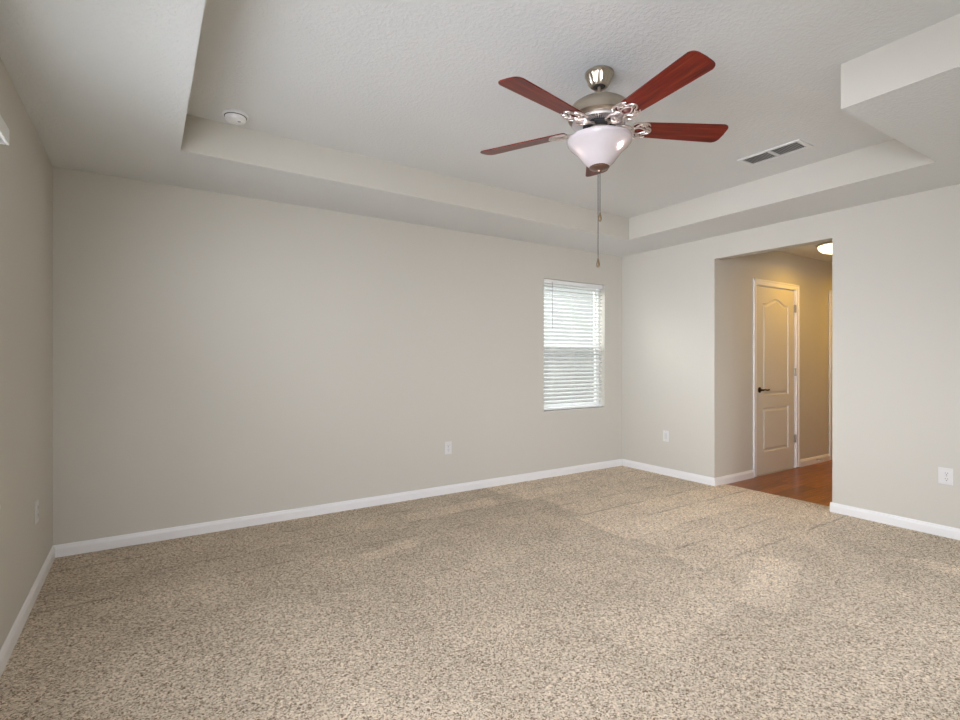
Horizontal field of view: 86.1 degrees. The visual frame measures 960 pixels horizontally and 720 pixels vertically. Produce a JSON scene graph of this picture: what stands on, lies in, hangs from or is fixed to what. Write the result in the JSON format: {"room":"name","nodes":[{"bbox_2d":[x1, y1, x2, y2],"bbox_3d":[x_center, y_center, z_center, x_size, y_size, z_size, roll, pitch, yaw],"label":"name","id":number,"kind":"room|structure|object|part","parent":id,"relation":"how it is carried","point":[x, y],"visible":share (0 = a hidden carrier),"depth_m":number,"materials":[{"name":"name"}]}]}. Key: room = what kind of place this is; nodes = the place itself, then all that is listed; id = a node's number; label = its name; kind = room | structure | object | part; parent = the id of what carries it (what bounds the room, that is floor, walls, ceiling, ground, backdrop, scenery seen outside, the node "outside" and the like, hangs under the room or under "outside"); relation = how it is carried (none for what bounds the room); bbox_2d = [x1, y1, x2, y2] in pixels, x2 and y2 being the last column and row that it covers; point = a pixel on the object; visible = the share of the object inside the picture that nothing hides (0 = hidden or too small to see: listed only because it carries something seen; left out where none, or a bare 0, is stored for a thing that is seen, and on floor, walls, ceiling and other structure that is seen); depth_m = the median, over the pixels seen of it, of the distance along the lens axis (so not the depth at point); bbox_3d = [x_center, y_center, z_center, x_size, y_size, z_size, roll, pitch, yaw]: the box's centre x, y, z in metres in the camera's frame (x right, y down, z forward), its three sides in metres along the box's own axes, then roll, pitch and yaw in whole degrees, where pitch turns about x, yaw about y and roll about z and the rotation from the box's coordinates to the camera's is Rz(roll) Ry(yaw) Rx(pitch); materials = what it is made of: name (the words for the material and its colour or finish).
{"room":"empty living room","nodes":[
{"label":"empty living room","id":0,"kind":"room"},
{"bbox_2d":[0,57,52,649],"bbox_3d":[-1.430,0.037,1.171,0.150,2.490,4.750,0,0,-33],"label":"wall","id":1,"kind":"structure","parent":0,"point":[26,169],"depth_m":2.46,"materials":[{"name":"paint"}]},
{"bbox_2d":[0,115,8,144],"bbox_3d":[-1.673,-0.177,1.645,0.101,1.485,0.908,0,0,-33],"label":"window blind","id":2,"kind":"object","parent":1,"relation":"attached to","point":[4,130],"visible":1,"depth_m":1.99,"materials":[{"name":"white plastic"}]},
{"bbox_2d":[0,546,54,677],"bbox_3d":[-1.358,1.196,1.210,0.014,0.080,4.736,0,0,-33],"label":"baseboard","id":3,"kind":"structure","parent":1,"relation":"attached to","point":[10,642],"depth_m":2.40,"materials":[{"name":"white paint"}]},
{"bbox_2d":[35,499,38,523],"bbox_3d":[-2.342,0.802,2.718,0.009,0.116,0.072,0,0,-33],"label":"wall outlet","id":4,"kind":"object","parent":1,"relation":"attached to","point":[37,501],"visible":1,"depth_m":2.70,"materials":[{"name":"plastic"}]},
{"bbox_2d":[53,166,621,544],"bbox_3d":[-0.554,0.037,4.665,5.430,2.490,0.150,0,0,-33],"label":"wall","id":5,"kind":"structure","parent":0,"point":[217,356],"depth_m":3.96,"materials":[{"name":"paint"}]},
{"bbox_2d":[53,459,621,557],"bbox_3d":[-0.497,1.196,4.604,5.160,0.080,0.014,0,0,-33],"label":"baseboard","id":6,"kind":"structure","parent":5,"relation":"attached to","point":[74,548],"depth_m":4.00,"materials":[{"name":"white paint"}]},
{"bbox_2d":[445,441,451,453],"bbox_3d":[-0.293,0.810,4.740,0.072,0.116,0.009,0,0,-33],"label":"wall outlet","id":7,"kind":"object","parent":5,"relation":"attached to","point":[448,445],"visible":1,"depth_m":4.74,"materials":[{"name":"plastic"}]},
{"bbox_2d":[544,284,604,412],"bbox_3d":[1.006,-0.151,5.677,0.901,1.410,0.154,0,0,-33],"label":"window","id":8,"kind":"structure","parent":5,"relation":"in","point":[596,402],"depth_m":5.82,"materials":[{"name":"white plastic"}]},
{"bbox_2d":[544,279,602,409],"bbox_3d":[1.025,-0.162,5.647,0.877,1.384,0.067,0,0,-33],"label":"window blind","id":9,"kind":"object","parent":8,"relation":"attached to","point":[546,281],"visible":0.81,"depth_m":5.63,"materials":[{"name":"white plastic"}]},
{"bbox_3d":[1.020,0.520,5.655,0.877,0.020,0.048,0,0,-33],"label":"rail","id":10,"kind":"part","parent":9,"relation":"part of","materials":[{"name":"white plastic"}]},
{"bbox_3d":[1.023,0.545,5.650,0.901,0.018,0.089,0,0,-33],"label":"sill","id":11,"kind":"part","parent":8,"relation":"part of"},
{"bbox_3d":[0.981,-0.157,5.715,0.901,1.398,0.065,0,0,-33],"label":"frame","id":12,"kind":"part","parent":8,"relation":"part of","materials":[{"name":"white plastic"}]},
{"bbox_2d":[0,460,959,719],"bbox_3d":[2.408,1.257,3.670,9.310,0.050,5.050,0,0,-33],"label":"floor","id":13,"kind":"structure","parent":0,"point":[618,592],"depth_m":2.49,"materials":[{"name":"beige carpet"}]},
{"bbox_2d":[0,0,959,262],"bbox_3d":[2.450,-1.316,3.697,9.410,0.216,5.050,0,0,-33],"label":"ceiling","id":14,"kind":"structure","parent":0,"point":[104,86],"depth_m":3.08,"materials":[{"name":"paint"}]},
{"bbox_2d":[816,241,831,253],"bbox_3d":[3.704,-1.144,5.318,0.380,0.127,0.380,0,0,-33],"label":"ceiling light","id":15,"kind":"object","parent":14,"relation":"attached to","point":[825,247],"visible":0.3,"depth_m":5.29,"materials":[{"name":"white glass"}]},
{"bbox_2d":[187,0,959,217],"bbox_3d":[0.782,-1.454,2.611,5.430,0.060,5.050,0,0,-33],"label":"ceiling","id":16,"kind":"structure","parent":0,"point":[411,83],"depth_m":2.60,"materials":[{"name":"white paint"}]},
{"bbox_2d":[222,109,248,124],"bbox_3d":[-1.417,-1.401,2.978,0.140,0.046,0.140,0,0,-33],"label":"smoke detector","id":17,"kind":"object","parent":16,"relation":"attached to","point":[233,116],"visible":1,"depth_m":2.94,"materials":[{"name":"white plastic"}]},
{"bbox_2d":[480,50,727,267],"bbox_3d":[0.585,-0.941,2.512,1.252,0.966,1.250,0,0,-33],"label":"ceiling fan","id":18,"kind":"object","parent":16,"relation":"hanging from","point":[598,120],"visible":1,"depth_m":2.44,"materials":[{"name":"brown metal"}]},
{"bbox_3d":[0.234,-1.151,2.750,0.486,0.006,0.137,0,13,30],"label":"blade","id":19,"kind":"part","parent":18,"relation":"part of","materials":[{"name":"brown wood"}]},
{"bbox_3d":[0.287,-1.151,2.269,0.486,0.006,0.137,0,12,-42],"label":"blade","id":20,"kind":"part","parent":18,"relation":"part of","materials":[{"name":"brown wood"}]},
{"bbox_3d":[0.674,-1.151,2.949,0.137,0.006,0.486,-13,-3,11],"label":"blade","id":21,"kind":"part","parent":18,"relation":"part of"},
{"bbox_3d":[0.585,-0.718,2.547,0.004,0.428,0.004,0,0,-33],"label":"pull chain","id":22,"kind":"part","parent":18,"relation":"part of","materials":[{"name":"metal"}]},
{"bbox_3d":[0.591,-1.024,2.546,0.317,0.140,0.317,0,0,-33],"label":"lamp shade","id":23,"kind":"part","parent":18,"relation":"part of","materials":[{"name":"white glass"}]},
{"bbox_3d":[0.760,-1.151,2.172,0.137,0.006,0.486,14,-6,-24],"label":"blade","id":24,"kind":"part","parent":18,"relation":"part of","materials":[{"name":"brown wood"}]},
{"bbox_3d":[0.999,-1.151,2.592,0.486,0.006,0.137,0,-12,-6],"label":"blade","id":25,"kind":"part","parent":18,"relation":"part of","materials":[{"name":"brown wood"}]},
{"bbox_2d":[737,139,812,165],"bbox_3d":[2.018,-1.419,3.531,0.186,0.009,0.416,0,0,-33],"label":"ceiling vent","id":26,"kind":"object","parent":16,"relation":"in","point":[797,145],"visible":1,"depth_m":3.51,"materials":[{"name":"metal"}]},
{"bbox_3d":[1.965,-1.423,3.610,0.136,0.001,0.173,0,0,-33],"label":"duct shadow plate","id":27,"kind":"part","parent":26,"relation":"part of","materials":[{"name":"grey metal"}]},
{"bbox_3d":[2.069,-1.423,3.450,0.136,0.001,0.173,0,0,-33],"label":"duct shadow plate","id":28,"kind":"part","parent":26,"relation":"part of","materials":[{"name":"grey metal"}]},
{"bbox_2d":[722,251,831,476],"bbox_3d":[3.992,0.037,6.213,3.880,2.490,0.120,0,0,-33],"label":"wall","id":29,"kind":"structure","parent":0,"point":[814,276],"depth_m":5.52,"materials":[{"name":"paint"}]},
{"bbox_2d":[714,454,829,485],"bbox_3d":[3.973,1.197,6.121,4.013,0.082,0.014,0,0,-33],"label":"baseboard","id":30,"kind":"structure","parent":29,"relation":"attached to","point":[745,475],"depth_m":5.32,"materials":[{"name":"white paint"}]},
{"bbox_2d":[753,278,799,476],"bbox_3d":[3.254,0.186,5.703,0.954,2.092,0.170,0,0,-33],"label":"door","id":31,"kind":"structure","parent":29,"relation":"in","point":[776,305],"depth_m":5.67,"materials":[{"name":"white paint"}]},
{"bbox_3d":[3.037,0.320,5.494,0.143,0.060,0.056,0,0,-33],"label":"handle","id":32,"kind":"part","parent":31,"relation":"part of","materials":[{"name":"brown metal"}]},
{"bbox_2d":[829,290,831,459],"bbox_3d":[4.677,0.186,6.629,0.926,2.092,0.170,0,0,-33],"label":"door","id":33,"kind":"structure","parent":29,"relation":"in","point":[830,291],"depth_m":6.34,"materials":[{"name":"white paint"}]},
{"bbox_2d":[622,184,959,528],"bbox_3d":[3.008,0.037,4.059,0.120,2.490,4.750,0,0,-33],"label":"wall","id":34,"kind":"structure","parent":0,"point":[896,261],"depth_m":4.03,"materials":[{"name":"paint"}]},
{"bbox_2d":[663,430,668,441],"bbox_3d":[1.991,0.814,5.504,0.008,0.116,0.072,0,0,-33],"label":"wall outlet","id":35,"kind":"object","parent":34,"relation":"attached to","point":[665,433],"visible":1,"depth_m":5.50,"materials":[{"name":"plastic"}]},
{"bbox_2d":[622,459,959,539],"bbox_3d":[3.006,1.196,4.050,0.134,0.080,4.736,0,0,-33],"label":"baseboard","id":36,"kind":"structure","parent":34,"relation":"attached to","point":[903,522],"depth_m":3.98,"materials":[{"name":"white paint"}]},
{"bbox_2d":[938,467,952,485],"bbox_3d":[3.243,0.809,3.580,0.009,0.116,0.080,0,0,-33],"label":"wall outlet","id":37,"kind":"object","parent":34,"relation":"attached to","point":[945,475],"visible":1,"depth_m":3.58,"materials":[{"name":"plastic"}]},
{"label":"outside","id":38,"kind":"structure","parent":0,"visible":0},
{"label":"ground","id":39,"kind":"structure","parent":38,"visible":0},
{"bbox_2d":[544,287,593,404],"bbox_3d":[-1.692,-0.743,11.172,18.000,4.450,0.300,0,0,-33],"label":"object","id":40,"kind":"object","parent":39,"relation":"on","point":[548,288],"depth_m":13.62,"materials":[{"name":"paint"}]}
]}

